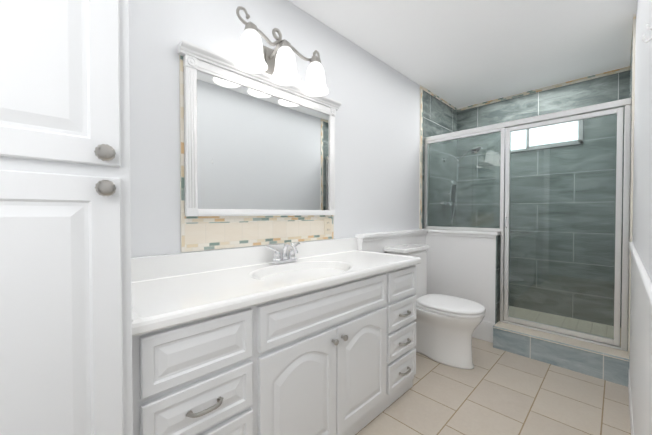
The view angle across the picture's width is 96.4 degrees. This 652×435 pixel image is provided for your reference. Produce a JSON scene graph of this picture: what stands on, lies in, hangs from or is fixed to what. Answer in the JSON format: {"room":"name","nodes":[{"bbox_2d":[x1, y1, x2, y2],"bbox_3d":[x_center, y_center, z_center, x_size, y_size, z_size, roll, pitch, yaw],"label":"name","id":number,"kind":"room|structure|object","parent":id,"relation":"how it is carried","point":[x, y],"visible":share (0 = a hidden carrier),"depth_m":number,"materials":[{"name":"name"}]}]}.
{"room":"bathroom","nodes":[
{"label":"bathroom","id":0,"kind":"room"},
{"bbox_2d":[128,0,419,257],"bbox_3d":[-0.061,-0.116,2.072,4.970,2.470,0.100,-1,1,-45],"label":"wall","id":1,"kind":"structure","parent":0,"point":[377,135],"depth_m":1.81,"materials":[{"name":"white paint"}]},
{"bbox_2d":[179,55,333,251],"bbox_3d":[-0.316,-0.308,1.739,1.043,0.935,0.008,-1,1,-45],"label":"tile backsplash","id":2,"kind":"structure","parent":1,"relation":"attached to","point":[200,233],"depth_m":1.57,"materials":[{"name":"tile"}]},
{"bbox_2d":[177,40,341,215],"bbox_3d":[-0.289,-0.408,1.713,1.067,0.795,0.063,-1,1,-45],"label":"mirror","id":3,"kind":"object","parent":2,"relation":"attached to","point":[259,144],"visible":1,"depth_m":1.61,"materials":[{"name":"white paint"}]},
{"bbox_2d":[324,218,330,233],"bbox_3d":[0.013,0.061,2.062,0.070,0.114,0.008,-1,1,-45],"label":"electrical outlet","id":4,"kind":"object","parent":2,"relation":"attached to","point":[327,225],"visible":1,"depth_m":2.06,"materials":[{"name":"beige plastic"}]},
{"bbox_2d":[235,6,328,96],"bbox_3d":[-0.244,-0.912,1.645,0.602,0.291,0.231,-1,1,-45],"label":"light","id":5,"kind":"object","parent":1,"relation":"attached to","point":[256,56],"visible":1,"depth_m":1.58,"materials":[{"name":"white glass"}]},
{"bbox_2d":[355,229,427,252],"bbox_3d":[0.643,0.618,2.652,1.090,0.985,0.090,-1,1,-45],"label":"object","id":6,"kind":"structure","parent":1,"relation":"attached to","point":[376,242],"depth_m":2.50,"materials":[{"name":"white paint"}]},
{"bbox_2d":[288,0,636,108],"bbox_3d":[0.514,-1.367,1.476,4.970,0.050,1.730,-1,1,-45],"label":"ceiling","id":7,"kind":"structure","parent":0,"point":[457,54],"depth_m":2.20,"materials":[{"name":"white paint"}]},
{"bbox_2d":[356,337,630,434],"bbox_3d":[0.514,1.153,1.514,4.970,0.050,1.730,-1,1,-45],"label":"floor","id":8,"kind":"structure","parent":0,"point":[494,391],"depth_m":1.77,"materials":[{"name":"tile"}]},
{"bbox_2d":[0,0,132,434],"bbox_3d":[-0.901,-0.025,0.702,0.623,2.330,0.652,-1,1,-45],"label":"tall cabinet","id":9,"kind":"object","parent":8,"relation":"on","point":[65,299],"visible":1,"depth_m":0.63,"materials":[{"name":"white paint"}]},
{"bbox_2d":[132,261,420,434],"bbox_3d":[-0.143,0.717,1.525,1.588,0.822,0.574,-1,1,-45],"label":"bathroom vanity","id":10,"kind":"object","parent":8,"relation":"on","point":[318,337],"depth_m":1.15,"materials":[{"name":"white paint"}]},
{"bbox_2d":[131,249,420,332],"bbox_3d":[-0.143,0.285,1.532,1.608,0.041,0.554,-1,1,-45],"label":"countertop","id":11,"kind":"structure","parent":10,"relation":"on","point":[176,296],"depth_m":1.17,"materials":[{"name":"white stone"}]},
{"bbox_2d":[264,242,299,263],"bbox_3d":[-0.212,0.203,1.684,0.256,0.123,0.149,-1,1,-45],"label":"faucet","id":12,"kind":"object","parent":11,"relation":"on","point":[284,258],"visible":1,"depth_m":1.68,"materials":[{"name":"silver metal"}]},
{"bbox_2d":[247,261,350,280],"bbox_3d":[-0.110,0.334,1.519,0.580,0.124,0.380,-1,1,-45],"label":"sink","id":13,"kind":"object","parent":11,"relation":"in","point":[301,268],"depth_m":1.64,"materials":[{"name":"white ceramic"}]},
{"bbox_2d":[383,244,485,369],"bbox_3d":[0.887,0.680,2.359,0.430,0.869,0.725,-1,1,-45],"label":"toilet","id":14,"kind":"object","parent":8,"relation":"on","point":[446,326],"visible":0.79,"depth_m":2.22,"materials":[{"name":"white ceramic"}]},
{"bbox_2d":[426,229,500,342],"bbox_3d":[1.292,0.615,2.851,0.170,0.985,0.723,-1,1,-45],"label":"wall","id":15,"kind":"structure","parent":8,"relation":"on","point":[464,264],"depth_m":2.72,"materials":[{"name":"white paint"}]},
{"bbox_2d":[493,321,629,386],"bbox_3d":[1.775,1.024,2.268,0.178,0.185,0.819,-1,1,-45],"label":"shower curb","id":16,"kind":"structure","parent":8,"relation":"on","point":[599,361],"depth_m":2.17,"materials":[{"name":"tile"}]},
{"bbox_2d":[424,98,631,350],"bbox_3d":[1.573,0.047,2.553,0.080,1.760,1.506,-1,1,-45],"label":"shower door","id":17,"kind":"structure","parent":16,"relation":"on","point":[606,109],"depth_m":2.31,"materials":[{"name":"clear glass"}]},
{"bbox_2d":[509,306,620,345],"bbox_3d":[1.895,1.057,2.890,0.870,0.100,1.530,-1,1,-45],"label":"pan","id":18,"kind":"object","parent":8,"relation":"on","point":[557,317],"depth_m":2.81,"materials":[{"name":"tile"}]},
{"bbox_2d":[632,0,651,281],"bbox_3d":[1.090,-0.098,0.918,4.970,2.470,0.100,-1,1,-45],"label":"wall","id":19,"kind":"structure","parent":0,"point":[642,210],"depth_m":1.18,"materials":[{"name":"white paint"}]},
{"bbox_2d":[628,242,651,434],"bbox_3d":[0.680,0.661,0.604,3.730,0.962,0.017,-1,1,-45],"label":"wainscoting","id":20,"kind":"structure","parent":19,"relation":"attached to","point":[640,382],"depth_m":1.06,"materials":[{"name":"white paint"}]},
{"bbox_2d":[642,24,651,42],"bbox_3d":[0.950,-0.544,0.860,0.016,0.053,0.025,-1,1,-45],"label":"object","id":21,"kind":"structure","parent":19,"relation":"attached to","point":[643,36],"depth_m":0.86,"materials":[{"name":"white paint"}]},
{"bbox_3d":[2.239,-0.133,3.214,0.100,2.470,1.530,-1,1,-45],"label":"wall","id":22,"kind":"structure","parent":0,"visible":0},
{"bbox_2d":[419,85,457,228],"bbox_3d":[1.313,-0.628,3.356,0.960,1.485,0.012,-1,1,-45],"label":"trim","id":23,"kind":"structure","parent":22,"relation":"attached to","point":[422,88],"depth_m":3.03,"materials":[{"name":"beige tile"}]},
{"bbox_2d":[422,90,457,228],"bbox_3d":[1.332,-0.118,3.381,0.930,2.435,0.014,-1,1,-45],"label":"shower wall tile","id":24,"kind":"structure","parent":22,"relation":"attached to","point":[439,117],"depth_m":3.33,"materials":[{"name":"grey tile"}]},
{"bbox_2d":[438,147,481,223],"bbox_3d":[1.488,-0.314,3.190,0.369,0.799,0.479,-1,1,-45],"label":"shower head","id":25,"kind":"object","parent":24,"relation":"attached to","point":[474,150],"depth_m":3.28,"materials":[{"name":"silver metal"}]},
{"bbox_2d":[458,71,625,326],"bbox_3d":[2.200,-0.115,3.176,0.010,2.435,1.530,-1,1,-45],"label":"shower wall tile","id":26,"kind":"structure","parent":22,"relation":"attached to","point":[609,88],"depth_m":3.00,"materials":[{"name":"grey tile"}]},
{"bbox_2d":[458,67,627,110],"bbox_3d":[2.199,-1.350,3.156,0.012,0.035,1.530,-1,1,-45],"label":"trim","id":27,"kind":"structure","parent":22,"relation":"attached to","point":[625,68],"depth_m":3.03,"materials":[{"name":"beige tile"}]},
{"bbox_2d":[510,120,582,152],"bbox_3d":[2.283,-0.891,3.063,0.034,0.330,0.630,-1,1,-45],"label":"window","id":28,"kind":"structure","parent":22,"relation":"attached to","point":[546,135],"depth_m":3.04,"materials":[{"name":"white glass"}]},
{"bbox_2d":[622,35,632,309],"bbox_3d":[2.404,-0.102,2.306,0.930,2.435,0.010,-1,1,-45],"label":"shower wall tile","id":29,"kind":"structure","parent":22,"relation":"attached to","point":[628,73],"depth_m":2.37,"materials":[{"name":"grey tile"}]},
{"bbox_2d":[628,14,635,355],"bbox_3d":[2.385,-0.212,2.287,0.960,2.285,0.012,-1,1,-45],"label":"trim","id":30,"kind":"structure","parent":22,"relation":"attached to","point":[634,15],"depth_m":1.95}
]}

